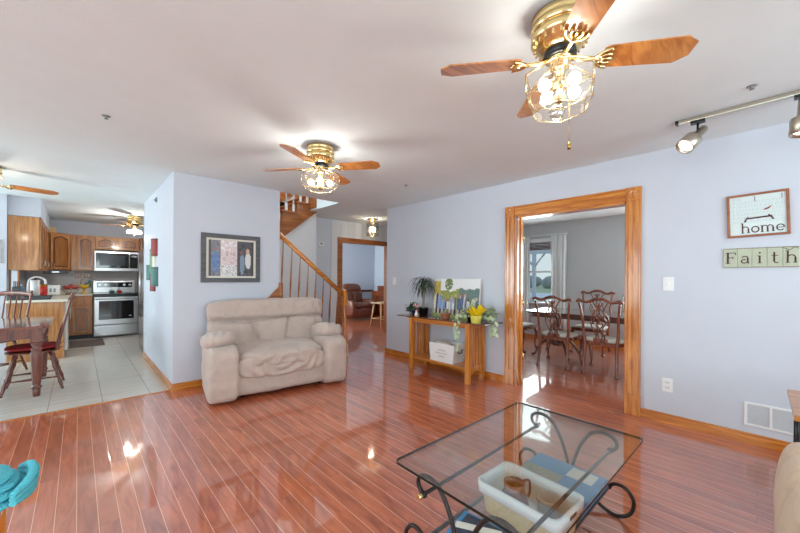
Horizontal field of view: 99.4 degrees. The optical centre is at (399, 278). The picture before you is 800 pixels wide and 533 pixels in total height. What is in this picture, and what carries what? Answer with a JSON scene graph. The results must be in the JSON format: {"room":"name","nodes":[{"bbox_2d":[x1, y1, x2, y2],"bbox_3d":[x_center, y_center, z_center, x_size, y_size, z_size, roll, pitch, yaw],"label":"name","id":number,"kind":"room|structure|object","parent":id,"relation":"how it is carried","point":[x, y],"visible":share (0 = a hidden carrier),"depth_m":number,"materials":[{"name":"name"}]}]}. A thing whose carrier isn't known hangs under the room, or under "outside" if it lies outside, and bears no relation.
{"room":"living room","nodes":[
{"label":"living room","id":0,"kind":"room"},
{"bbox_2d":[0,194,7,362],"bbox_3d":[-5.767,0.017,4.812,0.255,2.440,0.080,0,0,-43],"label":"wall pier","id":1,"kind":"object","parent":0,"point":[3,197],"visible":0.6,"depth_m":4.85,"materials":[{"name":"paint"}]},
{"bbox_2d":[0,239,2,263],"bbox_3d":[-5.732,-0.382,4.778,0.185,0.350,0.014,0,0,-43],"label":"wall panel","id":2,"kind":"object","parent":1,"relation":"attached to","point":[1,240],"visible":1,"depth_m":4.83,"materials":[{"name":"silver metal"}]},
{"bbox_2d":[7,252,25,300],"bbox_3d":[-6.597,0.012,5.803,0.095,2.440,2.500,0,0,-43],"label":"wall","id":3,"kind":"structure","parent":0,"point":[14,273],"depth_m":5.80,"materials":[{"name":"paint"}]},
{"bbox_2d":[9,270,19,296],"bbox_3d":[-6.223,0.055,5.448,0.070,0.440,1.110,0,0,-43],"label":"window","id":4,"kind":"structure","parent":3,"relation":"in","point":[9,270],"depth_m":5.07,"materials":[{"name":"brown wood"}]},
{"bbox_2d":[8,215,45,270],"bbox_3d":[-5.875,-0.521,5.382,0.363,0.795,0.900,0,0,-43],"label":"upper cabinet","id":5,"kind":"object","parent":3,"relation":"attached to","point":[26,235],"visible":1,"depth_m":5.06,"materials":[{"name":"brown wood"}]},
{"bbox_2d":[17,226,49,270],"bbox_3d":[-6.513,-0.525,6.055,0.363,0.795,0.945,0,0,-43],"label":"upper cabinet","id":6,"kind":"object","parent":3,"relation":"attached to","point":[47,265],"visible":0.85,"depth_m":6.08,"materials":[{"name":"brown wood"}]},
{"bbox_2d":[48,232,70,270],"bbox_3d":[-6.967,-0.527,6.723,0.630,0.735,0.640,0,0,-43],"label":"upper cabinet","id":7,"kind":"object","parent":3,"relation":"attached to","point":[59,243],"visible":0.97,"depth_m":6.68,"materials":[{"name":"brown wood"}]},
{"bbox_2d":[42,270,66,273],"bbox_3d":[-6.824,-0.124,6.715,0.340,0.070,0.203,0,0,-43],"label":"under-cabinet light","id":8,"kind":"object","parent":7,"relation":"attached to","point":[47,271],"visible":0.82,"depth_m":6.65,"materials":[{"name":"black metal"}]},
{"bbox_2d":[8,195,49,229],"bbox_3d":[-6.318,-1.066,5.827,0.333,0.280,2.160,0,0,-43],"label":"wall","id":9,"kind":"structure","parent":0,"point":[17,206],"depth_m":5.07,"materials":[{"name":"paint"}]},
{"bbox_2d":[26,219,143,315],"bbox_3d":[-7.816,0.005,6.438,5.920,2.440,0.100,0,0,-43],"label":"wall","id":10,"kind":"structure","parent":0,"point":[62,226],"depth_m":7.42,"materials":[{"name":"paint"}]},
{"bbox_2d":[27,270,136,288],"bbox_3d":[-6.785,0.029,7.341,1.740,0.375,0.010,0,0,-43],"label":"backsplash","id":11,"kind":"structure","parent":10,"relation":"attached to","point":[52,279],"depth_m":7.29,"materials":[{"name":"tile"}]},
{"bbox_2d":[71,235,94,270],"bbox_3d":[-6.698,-0.526,7.168,0.358,0.735,0.366,0,0,-43],"label":"upper cabinet","id":12,"kind":"object","parent":10,"relation":"attached to","point":[82,246],"visible":1,"depth_m":7.05,"materials":[{"name":"brown wood"}]},
{"bbox_2d":[94,236,138,251],"bbox_3d":[-6.303,-0.751,7.555,0.754,0.280,0.346,0,0,-43],"label":"upper cabinet","id":13,"kind":"object","parent":10,"relation":"attached to","point":[101,243],"visible":0.94,"depth_m":7.45,"materials":[{"name":"brown wood"}]},
{"bbox_2d":[94,251,138,271],"bbox_3d":[-6.280,-0.366,7.523,0.748,0.430,0.427,0,0,-43],"label":"microwave","id":14,"kind":"object","parent":13,"relation":"attached to","point":[103,260],"visible":0.94,"depth_m":7.38,"materials":[{"name":"silver metal"}]},
{"bbox_2d":[173,379,201,391],"bbox_3d":[-2.073,1.217,4.168,1.214,0.085,0.018,0,0,-43],"label":"baseboard","id":15,"kind":"structure","parent":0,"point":[194,383],"depth_m":3.84,"materials":[{"name":"brown wood"}]},
{"bbox_2d":[143,171,279,383],"bbox_3d":[-4.015,0.028,6.223,1.214,2.440,5.645,0,0,-43],"label":"wall","id":16,"kind":"structure","parent":0,"point":[186,206],"depth_m":4.05,"materials":[{"name":"paint"}]},
{"bbox_2d":[146,238,157,290],"bbox_3d":[-3.462,-0.174,4.706,0.074,0.702,0.780,0,0,-43],"label":"wall plaque","id":17,"kind":"object","parent":16,"relation":"attached to","point":[151,270],"visible":1,"depth_m":4.48,"materials":[{"name":"metal"}]},
{"bbox_2d":[142,351,172,391],"bbox_3d":[-3.313,1.210,4.581,0.018,0.085,2.323,0,0,-43],"label":"baseboard","id":18,"kind":"structure","parent":16,"relation":"attached to","point":[163,378],"depth_m":4.30,"materials":[{"name":"brown wood"}]},
{"bbox_2d":[201,232,259,281],"bbox_3d":[-2.061,-0.240,4.165,0.676,0.582,0.028,0,0,-43],"label":"framed picture","id":19,"kind":"object","parent":16,"relation":"attached to","point":[224,257],"visible":1,"depth_m":4.15,"materials":[{"name":"paper"}]},
{"bbox_2d":[208,239,253,275],"bbox_3d":[-2.063,-0.240,4.167,0.516,0.430,0.001,0,0,-43],"label":"photo","id":20,"kind":"object","parent":19,"relation":"attached to","point":[226,258],"depth_m":4.15},
{"bbox_2d":[200,330,235,348],"bbox_3d":[-1.949,0.659,3.634,0.330,0.230,0.578,0,0,-35],"label":"armrest","id":21,"kind":"object","parent":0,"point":[214,339],"depth_m":3.43,"materials":[{"name":"beige fabric"}]},
{"bbox_2d":[280,194,294,205],"bbox_3d":[-2.143,-1.091,5.404,2.120,4.700,2.000,0,0,-43],"label":"wall","id":22,"kind":"structure","parent":0,"point":[290,197],"depth_m":6.61,"materials":[{"name":"paint"}]},
{"bbox_2d":[279,213,315,297],"bbox_3d":[-2.349,0.038,5.601,1.900,2.440,0.440,0,0,-43],"label":"wall","id":23,"kind":"structure","parent":0,"point":[303,237],"depth_m":5.89,"materials":[{"name":"paint"}]},
{"bbox_2d":[316,217,330,322],"bbox_3d":[-0.213,0.051,7.999,4.500,2.440,0.100,0,0,-43],"label":"wall","id":24,"kind":"structure","parent":0,"point":[323,226],"depth_m":6.71,"materials":[{"name":"paint"}]},
{"bbox_2d":[337,237,386,334],"bbox_3d":[-0.784,0.217,7.422,1.440,2.100,0.152,0,0,-43],"label":"door frame","id":25,"kind":"structure","parent":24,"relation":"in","point":[341,240],"depth_m":7.11,"materials":[{"name":"brown wood"}]},
{"bbox_2d":[310,322,341,335],"bbox_3d":[-0.956,0.664,4.342,0.329,0.232,0.578,0,0,-35],"label":"armrest","id":26,"kind":"object","parent":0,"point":[316,328],"depth_m":4.14,"materials":[{"name":"beige fabric"}]},
{"bbox_2d":[330,219,386,322],"bbox_3d":[-0.866,0.047,7.364,1.520,2.440,0.124,0,0,-43],"label":"wall","id":27,"kind":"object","parent":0,"point":[344,229],"visible":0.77,"depth_m":6.96,"materials":[{"name":"paint"}]},
{"bbox_2d":[342,243,383,298],"bbox_3d":[-1.195,0.045,9.411,3.980,2.440,3.300,0,0,-43],"label":"wall","id":28,"kind":"structure","parent":0,"point":[362,265],"depth_m":11.51,"materials":[{"name":"paint"}]},
{"bbox_2d":[0,316,781,532],"bbox_3d":[-1.149,1.315,3.673,11.800,0.101,13.300,0,0,-43],"label":"floor","id":29,"kind":"structure","parent":0,"point":[315,457],"depth_m":2.52,"materials":[{"name":"brown wood"}]},
{"bbox_2d":[0,508,6,532],"bbox_3d":[-1.510,1.003,0.958,0.515,0.520,0.320,0,0,-43],"label":"side table","id":30,"kind":"object","parent":29,"relation":"on","point":[3,514],"visible":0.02,"depth_m":1.20,"materials":[{"name":"brown wood"}]},
{"bbox_2d":[0,459,39,511],"bbox_3d":[-1.392,0.697,1.105,0.308,0.100,0.266,0,0,-43],"label":"towel","id":31,"kind":"object","parent":30,"relation":"on","point":[16,485],"visible":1,"depth_m":1.13,"materials":[{"name":"fabric"}]},
{"bbox_2d":[0,290,32,369],"bbox_3d":[-5.221,0.706,4.374,0.477,1.076,0.563,0,0,-13],"label":"chair","id":32,"kind":"object","parent":29,"relation":"on","point":[2,293],"visible":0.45,"depth_m":4.60,"materials":[{"name":"brown wood"}]},
{"bbox_2d":[0,316,53,396],"bbox_3d":[-4.616,0.869,3.538,1.380,0.751,1.200,0,0,-43],"label":"table","id":33,"kind":"object","parent":29,"relation":"on","point":[36,329],"visible":0.99,"depth_m":3.57,"materials":[{"name":"brown wood"}]},
{"bbox_2d":[6,302,64,362],"bbox_3d":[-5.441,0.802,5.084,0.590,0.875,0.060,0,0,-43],"label":"base cabinet","id":34,"kind":"object","parent":29,"relation":"on","point":[56,309],"visible":0.49,"depth_m":5.14,"materials":[{"name":"brown wood"}]},
{"bbox_2d":[0,292,74,397],"bbox_3d":[-4.096,0.713,3.865,0.563,1.076,0.477,0,0,-43],"label":"chair","id":35,"kind":"object","parent":29,"relation":"on","point":[55,362],"visible":0.73,"depth_m":3.82,"materials":[{"name":"brown wood"}]},
{"bbox_2d":[4,341,62,351],"bbox_3d":[-4.125,0.770,3.836,0.455,0.057,0.422,0,0,-43],"label":"pad","id":36,"kind":"object","parent":35,"relation":"on","point":[26,346],"visible":0.73,"depth_m":3.71,"materials":[{"name":"red fabric"}]},
{"bbox_2d":[64,302,68,356],"bbox_3d":[-5.660,0.801,5.345,0.630,0.875,0.610,0,0,-43],"label":"dishwasher","id":37,"kind":"object","parent":29,"relation":"on","point":[66,303],"visible":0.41,"depth_m":5.33,"materials":[{"name":"white plastic"}]},
{"bbox_2d":[68,296,92,339],"bbox_3d":[-6.849,0.793,6.836,0.958,0.875,0.651,0,0,-43],"label":"base cabinet","id":38,"kind":"object","parent":29,"relation":"on","point":[80,323],"visible":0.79,"depth_m":6.84,"materials":[{"name":"brown wood"}]},
{"bbox_2d":[6,288,92,303],"bbox_3d":[-6.167,0.290,6.119,0.967,0.140,2.634,0,0,-43],"label":"countertop","id":39,"kind":"structure","parent":38,"relation":"on","point":[62,297],"depth_m":5.70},
{"bbox_2d":[12,281,20,299],"bbox_3d":[-5.676,0.185,5.024,0.080,0.280,0.100,0,0,-43],"label":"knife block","id":40,"kind":"object","parent":39,"relation":"on","point":[14,288],"visible":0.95,"depth_m":5.00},
{"bbox_2d":[30,278,39,295],"bbox_3d":[-5.856,0.159,5.446,0.160,0.330,0.160,0,0,-43],"label":"paper towel roll","id":41,"kind":"object","parent":39,"relation":"on","point":[34,284],"visible":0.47,"depth_m":5.41,"materials":[{"name":"white paper"}]},
{"bbox_2d":[19,295,52,299],"bbox_3d":[-5.580,0.300,5.212,0.340,0.050,0.380,0,0,-43],"label":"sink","id":42,"kind":"object","parent":39,"relation":"on","point":[40,297],"visible":0.78,"depth_m":5.13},
{"bbox_2d":[27,276,46,291],"bbox_3d":[-6.099,0.145,5.692,0.245,0.355,0.105,0,0,-43],"label":"faucet","id":43,"kind":"object","parent":39,"relation":"on","point":[31,278],"visible":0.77,"depth_m":5.67,"materials":[{"name":"white metal"}]},
{"bbox_2d":[40,283,47,294],"bbox_3d":[-5.949,0.203,5.660,0.104,0.240,0.104,0,0,-43],"label":"canister","id":44,"kind":"object","parent":39,"relation":"on","point":[43,288],"visible":0.8,"depth_m":5.64,"materials":[{"name":"red metal"}]},
{"bbox_2d":[48,285,61,294],"bbox_3d":[-6.497,0.219,6.310,0.300,0.182,0.183,0,0,-43],"label":"toaster","id":45,"kind":"object","parent":39,"relation":"on","point":[52,289],"visible":0.5,"depth_m":6.28,"materials":[{"name":"white plastic"}]},
{"bbox_2d":[80,281,89,293],"bbox_3d":[-6.529,0.153,7.013,0.200,0.333,0.200,0,0,-43],"label":"stand","id":46,"kind":"object","parent":39,"relation":"on","point":[82,287],"visible":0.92,"depth_m":6.98,"materials":[{"name":"gold metal"}]},
{"bbox_2d":[80,286,89,293],"bbox_3d":[-6.529,0.245,7.013,0.200,0.150,0.200,0,0,-43],"label":"pedestal bowl","id":47,"kind":"object","parent":46,"relation":"on","point":[83,287],"depth_m":6.99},
{"bbox_2d":[0,390,169,422],"bbox_3d":[-4.325,1.243,2.127,4.863,0.006,0.030,0,0,-43],"label":"trim","id":48,"kind":"structure","parent":29,"relation":"on","point":[166,390],"depth_m":3.28,"materials":[{"name":"brown wood"}]},
{"bbox_2d":[69,338,104,347],"bbox_3d":[-5.935,1.232,6.438,0.480,0.008,0.840,0,0,-43],"label":"kitchen mat","id":49,"kind":"object","parent":29,"relation":"on","point":[93,342],"visible":1,"depth_m":6.38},
{"bbox_2d":[92,281,137,336],"bbox_3d":[-6.199,0.640,7.399,0.732,1.150,0.697,0,0,-43],"label":"stove","id":50,"kind":"object","parent":29,"relation":"on","point":[115,313],"visible":1,"depth_m":7.23,"materials":[{"name":"silver metal"}]},
{"bbox_2d":[93,292,137,294],"bbox_3d":[-6.221,0.331,7.426,0.732,0.017,0.625,0,0,-43],"label":"cooktop","id":51,"kind":"object","parent":50,"relation":"in","point":[94,293],"depth_m":7.28,"materials":[{"name":"black glass"}]},
{"bbox_2d":[137,238,142,323],"bbox_3d":[-5.924,0.174,7.724,0.030,2.125,0.620,0,0,-43],"label":"cabinet end panel","id":52,"kind":"object","parent":29,"relation":"on","point":[140,239],"visible":0.31,"depth_m":7.74,"materials":[{"name":"brown wood"}]},
{"bbox_2d":[138,248,143,348],"bbox_3d":[-4.126,0.352,6.040,0.830,1.750,0.860,0,0,-43],"label":"refrigerator","id":53,"kind":"object","parent":29,"relation":"on","point":[141,252],"visible":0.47,"depth_m":5.74,"materials":[{"name":"silver metal"}]},
{"bbox_2d":[200,297,346,403],"bbox_3d":[-1.480,0.755,4.025,1.550,1.015,0.898,0,0,-35],"label":"loveseat","id":54,"kind":"object","parent":29,"relation":"on","point":[249,346],"visible":1,"depth_m":3.87,"materials":[{"name":"beige fabric"}]},
{"bbox_2d":[236,337,321,366],"bbox_3d":[-1.416,0.846,3.941,0.944,0.225,0.642,0,0,-35],"label":"seat cushion","id":55,"kind":"object","parent":54,"relation":"on","point":[255,351],"depth_m":3.77,"materials":[{"name":"beige fabric"}]},
{"bbox_2d":[268,192,349,357],"bbox_3d":[-2.011,-0.690,5.470,1.815,3.900,1.890,0,0,-43],"label":"staircase","id":56,"kind":"structure","parent":29,"relation":"on","point":[296,211],"depth_m":5.37,"materials":[{"name":"brown wood"}]},
{"bbox_2d":[342,283,375,317],"bbox_3d":[-1.348,0.684,10.574,0.860,1.028,0.998,0,0,43],"label":"leather recliner","id":57,"kind":"object","parent":29,"relation":"on","point":[356,307],"visible":0.77,"depth_m":10.42,"materials":[{"name":"leather"}]},
{"bbox_2d":[355,302,369,308],"bbox_3d":[-1.292,0.845,10.523,0.664,0.207,0.644,0,0,43],"label":"seat cushion","id":58,"kind":"object","parent":57,"relation":"on","point":[358,305],"depth_m":10.26,"materials":[{"name":"brown leather"}]},
{"bbox_2d":[370,302,383,327],"bbox_3d":[-0.456,0.953,8.946,0.414,0.638,0.574,0,0,41],"label":"stool","id":59,"kind":"object","parent":29,"relation":"on","point":[373,303],"visible":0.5,"depth_m":8.81,"materials":[{"name":"brown wood"}]},
{"bbox_2d":[372,286,383,318],"bbox_3d":[-0.384,0.760,10.805,0.599,1.020,1.000,0,0,-43],"label":"writing desk","id":60,"kind":"object","parent":29,"relation":"on","point":[377,296],"visible":0.24,"depth_m":10.75,"materials":[{"name":"brown wood"}]},
{"bbox_2d":[397,313,502,384],"bbox_3d":[0.603,0.905,4.539,0.400,0.742,1.480,0,0,-43],"label":"console table","id":61,"kind":"object","parent":29,"relation":"on","point":[474,332],"visible":0.91,"depth_m":4.29,"materials":[{"name":"brown wood"}]},
{"bbox_2d":[408,276,436,314],"bbox_3d":[0.279,0.252,4.877,0.378,0.560,0.514,0,0,-43],"label":"palm","id":62,"kind":"object","parent":61,"relation":"on","point":[423,310],"visible":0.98,"depth_m":4.85,"materials":[{"name":"green plant"}]},
{"bbox_2d":[419,307,428,314],"bbox_3d":[0.339,0.479,4.900,0.156,0.105,0.156,0,0,-43],"label":"pot","id":63,"kind":"object","parent":62,"relation":"on","point":[423,310],"depth_m":4.84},
{"bbox_2d":[413,353,472,369],"bbox_3d":[0.601,1.107,4.539,0.300,0.027,0.928,0,0,-43],"label":"shelf","id":64,"kind":"object","parent":61,"relation":"attached to","point":[422,356],"depth_m":4.45,"materials":[{"name":"brown wood"}]},
{"bbox_2d":[429,340,464,363],"bbox_3d":[0.621,0.966,4.516,0.232,0.256,0.439,0,0,-43],"label":"storage box","id":65,"kind":"object","parent":61,"relation":"on","point":[445,351],"visible":1,"depth_m":4.42,"materials":[{"name":"cardboard"}]},
{"bbox_2d":[432,279,481,318],"bbox_3d":[0.762,0.273,4.639,0.095,0.529,0.770,0,0,-43],"label":"print","id":66,"kind":"object","parent":61,"relation":"on","point":[452,295],"visible":0.84,"depth_m":4.63,"materials":[{"name":"paper"}]},
{"bbox_2d":[453,299,493,350],"bbox_3d":[0.929,0.576,4.190,0.496,0.637,0.372,0,0,23],"label":"pothos plant","id":67,"kind":"object","parent":61,"relation":"on","point":[462,314],"visible":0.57,"depth_m":4.12,"materials":[{"name":"green plant"}]},
{"bbox_2d":[466,304,487,322],"bbox_3d":[0.910,0.418,4.045,0.147,0.236,0.294,0,0,-43],"label":"flowers","id":68,"kind":"object","parent":61,"relation":"on","point":[475,314],"visible":1,"depth_m":4.01,"materials":[{"name":"yellow plant"}]},
{"bbox_2d":[470,315,481,322],"bbox_3d":[0.907,0.490,4.054,0.140,0.090,0.138,0,0,-43],"label":"flower pot","id":69,"kind":"object","parent":68,"relation":"on","point":[474,318],"depth_m":4.00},
{"bbox_2d":[481,306,498,338],"bbox_3d":[1.083,0.519,4.093,0.259,0.378,0.310,0,0,-43],"label":"ivy plant","id":70,"kind":"object","parent":61,"relation":"on","point":[490,311],"visible":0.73,"depth_m":4.04,"materials":[{"name":"green plant"}]},
{"bbox_2d":[396,402,642,532],"bbox_3d":[0.617,1.051,1.646,1.106,0.451,0.700,0,0,-42],"label":"coffee table","id":71,"kind":"object","parent":29,"relation":"on","point":[495,520],"visible":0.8,"depth_m":1.60,"materials":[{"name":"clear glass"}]},
{"bbox_2d":[446,511,506,532],"bbox_3d":[0.363,1.104,1.405,0.340,0.008,0.250,0,0,39],"label":"magazine","id":72,"kind":"object","parent":71,"relation":"on","point":[466,523],"visible":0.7,"depth_m":1.51,"materials":[{"name":"paper"}]},
{"bbox_2d":[478,461,583,532],"bbox_3d":[0.594,1.039,1.569,0.268,0.142,0.404,0,0,-40],"label":"bin","id":73,"kind":"object","parent":71,"relation":"on","point":[521,516],"visible":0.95,"depth_m":1.55,"materials":[{"name":"white plastic"}]},
{"bbox_2d":[501,476,530,505],"bbox_3d":[0.534,1.025,1.584,0.135,0.155,0.151,0,0,26],"label":"pitcher","id":74,"kind":"object","parent":73,"relation":"in","point":[514,486],"visible":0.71,"depth_m":1.56,"materials":[{"name":"brown ceramic"}]},
{"bbox_2d":[536,491,558,518],"bbox_3d":[0.671,1.050,1.545,0.096,0.105,0.096,0,0,-43],"label":"stoneware crock","id":75,"kind":"object","parent":73,"relation":"in","point":[546,500],"visible":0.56,"depth_m":1.54,"materials":[{"name":"ceramic"}]},
{"bbox_2d":[521,453,607,518],"bbox_3d":[0.844,1.088,1.820,0.360,0.046,0.370,0,0,-41],"label":"box","id":76,"kind":"object","parent":71,"relation":"on","point":[562,473],"visible":0.6,"depth_m":1.83,"materials":[{"name":"cardboard"}]},
{"bbox_2d":[523,322,537,352],"bbox_3d":[2.117,0.766,6.162,0.566,1.037,0.594,0,0,-43],"label":"dining chair","id":77,"kind":"object","parent":29,"relation":"on","point":[526,326],"visible":0.2,"depth_m":6.02,"materials":[{"name":"brown wood"}]},
{"bbox_2d":[532,295,582,369],"bbox_3d":[2.358,0.767,5.051,0.566,1.037,0.594,0,0,45],"label":"dining chair","id":78,"kind":"object","parent":29,"relation":"on","point":[567,336],"visible":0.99,"depth_m":4.91,"materials":[{"name":"brown wood"}]},
{"bbox_2d":[526,307,623,360],"bbox_3d":[3.308,0.916,4.935,1.000,0.754,2.720,0,0,-43],"label":"dining table","id":79,"kind":"object","parent":29,"relation":"on","point":[575,314],"visible":0.25,"depth_m":5.34,"materials":[{"name":"brown wood"}]},
{"bbox_2d":[569,290,615,356],"bbox_3d":[3.342,0.748,5.903,0.594,1.087,0.566,0,0,-43],"label":"dining chair","id":80,"kind":"object","parent":29,"relation":"on","point":[578,327],"visible":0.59,"depth_m":5.90,"materials":[{"name":"brown wood"}]},
{"bbox_2d":[576,297,623,379],"bbox_3d":[2.791,0.770,4.623,0.594,1.037,0.566,0,0,-43],"label":"dining chair","id":81,"kind":"object","parent":29,"relation":"on","point":[617,342],"visible":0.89,"depth_m":4.47,"materials":[{"name":"brown wood"}]},
{"bbox_2d":[773,442,799,532],"bbox_3d":[1.621,0.755,0.770,1.342,1.053,1.035,0,0,-43],"label":"recliner","id":82,"kind":"object","parent":29,"relation":"on","point":[786,494],"visible":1,"depth_m":1.16,"materials":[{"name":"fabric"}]},
{"bbox_2d":[787,389,799,442],"bbox_3d":[2.444,0.994,1.718,0.620,0.585,0.620,0,0,-43],"label":"end table","id":83,"kind":"object","parent":29,"relation":"on","point":[793,395],"visible":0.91,"depth_m":2.03,"materials":[{"name":"brown wood"}]},
{"bbox_2d":[0,0,799,226],"bbox_3d":[-1.133,-1.315,3.673,11.800,0.280,13.300,0,0,-43],"label":"ceiling","id":84,"kind":"structure","parent":0,"point":[213,89],"depth_m":2.16,"materials":[{"name":"paint"}]},
{"bbox_2d":[0,167,58,194],"bbox_3d":[-4.384,-1.002,3.582,0.838,0.385,0.838,0,0,-12],"label":"ceiling fan","id":85,"kind":"object","parent":84,"relation":"hanging from","point":[16,187],"visible":1,"depth_m":3.84,"materials":[{"name":"wood"}]},
{"bbox_2d":[102,215,143,235],"bbox_3d":[-5.166,-1.006,6.427,1.050,0.385,0.706,0,0,14],"label":"ceiling fan","id":86,"kind":"object","parent":84,"relation":"hanging from","point":[133,221],"visible":0.96,"depth_m":6.50,"materials":[{"name":"gold metal"}]},
{"bbox_2d":[263,142,379,192],"bbox_3d":[-0.709,-0.979,3.029,0.852,0.387,0.767,0,0,-32],"label":"ceiling fan","id":87,"kind":"object","parent":84,"relation":"hanging from","point":[320,155],"visible":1,"depth_m":2.96,"materials":[{"name":"wood"}]},
{"bbox_2d":[366,218,378,236],"bbox_3d":[-0.545,-1.004,6.713,0.260,0.334,0.260,0,0,-43],"label":"hall ceiling light","id":88,"kind":"object","parent":84,"relation":"hanging from","point":[372,220],"visible":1,"depth_m":6.68,"materials":[{"name":"gold metal"}]},
{"bbox_2d":[441,0,698,149],"bbox_3d":[0.708,-0.869,1.512,0.764,0.590,0.818,0,0,-37],"label":"ceiling fan","id":89,"kind":"object","parent":84,"relation":"hanging from","point":[560,29],"visible":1,"depth_m":1.46,"materials":[{"name":"wood"}]},
{"bbox_2d":[676,118,707,153],"bbox_3d":[2.089,-1.008,2.423,0.221,0.240,0.118,0,0,-16],"label":"spotlight","id":90,"kind":"object","parent":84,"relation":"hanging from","point":[690,141],"visible":1,"depth_m":2.40,"materials":[{"name":"silver metal"}]},
{"bbox_2d":[675,89,799,137],"bbox_3d":[2.732,-1.009,1.776,0.120,0.285,2.025,0,0,-43],"label":"track light","id":91,"kind":"object","parent":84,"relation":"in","point":[791,94],"depth_m":2.18,"materials":[{"name":"silver metal"}]},
{"bbox_2d":[523,214,624,337],"bbox_3d":[2.993,0.070,4.883,3.335,2.440,5.565,0,0,-43],"label":"wall","id":92,"kind":"structure","parent":0,"point":[595,260],"depth_m":6.47,"materials":[{"name":"paint"}]},
{"bbox_2d":[528,238,550,303],"bbox_3d":[2.960,-0.145,7.190,0.130,1.370,0.760,0,0,-43],"label":"window","id":93,"kind":"structure","parent":92,"relation":"in","point":[545,240],"depth_m":7.22,"materials":[{"name":"white plastic"}]},
{"bbox_2d":[530,242,550,250],"bbox_3d":[2.970,-0.668,7.197,0.020,0.145,0.470,0,0,-43],"label":"window blind","id":94,"kind":"object","parent":93,"relation":"attached to","point":[535,245],"visible":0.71,"depth_m":7.18,"materials":[{"name":"brown wood"}]},
{"bbox_2d":[550,234,566,330],"bbox_3d":[3.188,0.086,6.836,0.090,1.910,0.330,0,0,-43],"label":"curtain","id":95,"kind":"object","parent":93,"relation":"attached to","point":[558,242],"visible":0.73,"depth_m":6.82,"materials":[{"name":"fabric"}]},
{"bbox_2d":[525,232,566,236],"bbox_3d":[2.929,-0.890,7.156,0.088,0.036,1.176,0,0,-43],"label":"curtain rod","id":96,"kind":"object","parent":92,"relation":"attached to","point":[566,232],"visible":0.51,"depth_m":7.03,"materials":[{"name":"white plastic"}]},
{"bbox_2d":[523,237,529,322],"bbox_3d":[2.672,0.083,7.380,0.090,1.910,0.290,0,0,-43],"label":"curtain","id":97,"kind":"object","parent":96,"relation":"hanging from","point":[526,243],"visible":0.44,"depth_m":7.32,"materials":[{"name":"fabric"}]},
{"bbox_2d":[525,333,623,350],"bbox_3d":[4.098,1.254,5.961,0.018,0.085,5.400,0,0,-43],"label":"baseboard","id":98,"kind":"structure","parent":92,"relation":"attached to","point":[526,334],"depth_m":6.65,"materials":[{"name":"brown wood"}]},
{"bbox_2d":[386,122,799,442],"bbox_3d":[2.392,0.066,3.048,0.064,2.440,7.530,0,0,-43],"label":"wall","id":99,"kind":"structure","parent":0,"point":[726,338],"depth_m":2.94,"materials":[{"name":"paint"}]},
{"bbox_2d":[504,186,641,416],"bbox_3d":[1.806,0.214,3.688,0.197,2.138,1.380,0,0,-43],"label":"door frame","id":100,"kind":"structure","parent":99,"relation":"in","point":[630,198],"depth_m":3.44,"materials":[{"name":"brown wood"}]},
{"bbox_2d":[385,348,791,451],"bbox_3d":[2.365,1.244,3.110,0.157,0.085,7.446,0,0,-43],"label":"baseboard","id":101,"kind":"structure","parent":99,"relation":"attached to","point":[729,433],"depth_m":2.85,"materials":[{"name":"brown wood"}]},
{"bbox_2d":[662,377,672,392],"bbox_3d":[2.372,0.948,3.010,0.010,0.120,0.076,0,0,-43],"label":"wall outlet","id":102,"kind":"object","parent":99,"relation":"attached to","point":[667,384],"visible":1,"depth_m":3.01,"materials":[{"name":"white plastic"}]},
{"bbox_2d":[663,277,673,290],"bbox_3d":[2.377,0.051,3.006,0.016,0.120,0.076,0,0,-43],"label":"light switch","id":103,"kind":"object","parent":99,"relation":"attached to","point":[668,282],"visible":1,"depth_m":3.01,"materials":[{"name":"white plastic"}]},
{"bbox_2d":[726,188,790,238],"bbox_3d":[2.749,-0.489,2.613,0.022,0.336,0.334,0,-1,-43],"label":"home sign","id":104,"kind":"object","parent":99,"relation":"attached to","point":[766,213],"visible":1,"depth_m":2.60,"materials":[{"name":"wood"}]},
{"bbox_2d":[733,197,785,223],"bbox_3d":[2.754,-0.530,2.608,0.001,0.198,0.276,0,-2,-43],"label":"print","id":105,"kind":"object","parent":104,"relation":"on","point":[746,210],"depth_m":2.60},
{"bbox_2d":[724,246,799,267],"bbox_3d":[2.757,-0.159,2.603,0.020,0.152,0.398,0,0,-43],"label":"sign","id":106,"kind":"object","parent":99,"relation":"attached to","point":[785,256],"visible":1,"depth_m":2.59,"materials":[{"name":"wood"}]},
{"bbox_2d":[744,401,792,434],"bbox_3d":[2.830,1.057,2.525,0.010,0.180,0.380,0,0,-43],"label":"air vent","id":107,"kind":"object","parent":99,"relation":"in","point":[772,418],"visible":0.88,"depth_m":2.57,"materials":[{"name":"white plastic"}]},
{"label":"outside","id":108,"kind":"structure","parent":0,"visible":0},
{"bbox_2d":[530,285,550,292],"bbox_3d":[28.368,1.892,40.702,82.800,0.100,100.000,0,0,-43],"label":"lawn","id":109,"kind":"structure","parent":108,"point":[539,289],"depth_m":49.34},
{"bbox_2d":[530,275,541,287],"bbox_3d":[24.927,0.751,65.298,2.744,2.597,4.712,0,0,-43],"label":"tree","id":110,"kind":"object","parent":109,"relation":"on","point":[538,279],"visible":0.2,"depth_m":63.70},
{"bbox_2d":[541,276,550,288],"bbox_3d":[26.558,0.800,59.078,2.704,2.413,3.862,0,0,0],"label":"tree","id":111,"kind":"object","parent":109,"relation":"on","point":[546,283],"visible":0.35,"depth_m":59.05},
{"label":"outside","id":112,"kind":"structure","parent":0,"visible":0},
{"bbox_3d":[5.778,1.632,7.557,4.200,0.150,15.000,0,0,-43],"label":"ground porch","id":113,"kind":"structure","parent":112,"visible":0},
{"bbox_2d":[530,245,550,297],"bbox_3d":[4.710,0.250,11.016,0.140,2.600,5.500,0,0,-43],"label":"porch roof","id":114,"kind":"structure","parent":113,"relation":"on","point":[533,263],"depth_m":11.22,"materials":[{"name":"paint"}]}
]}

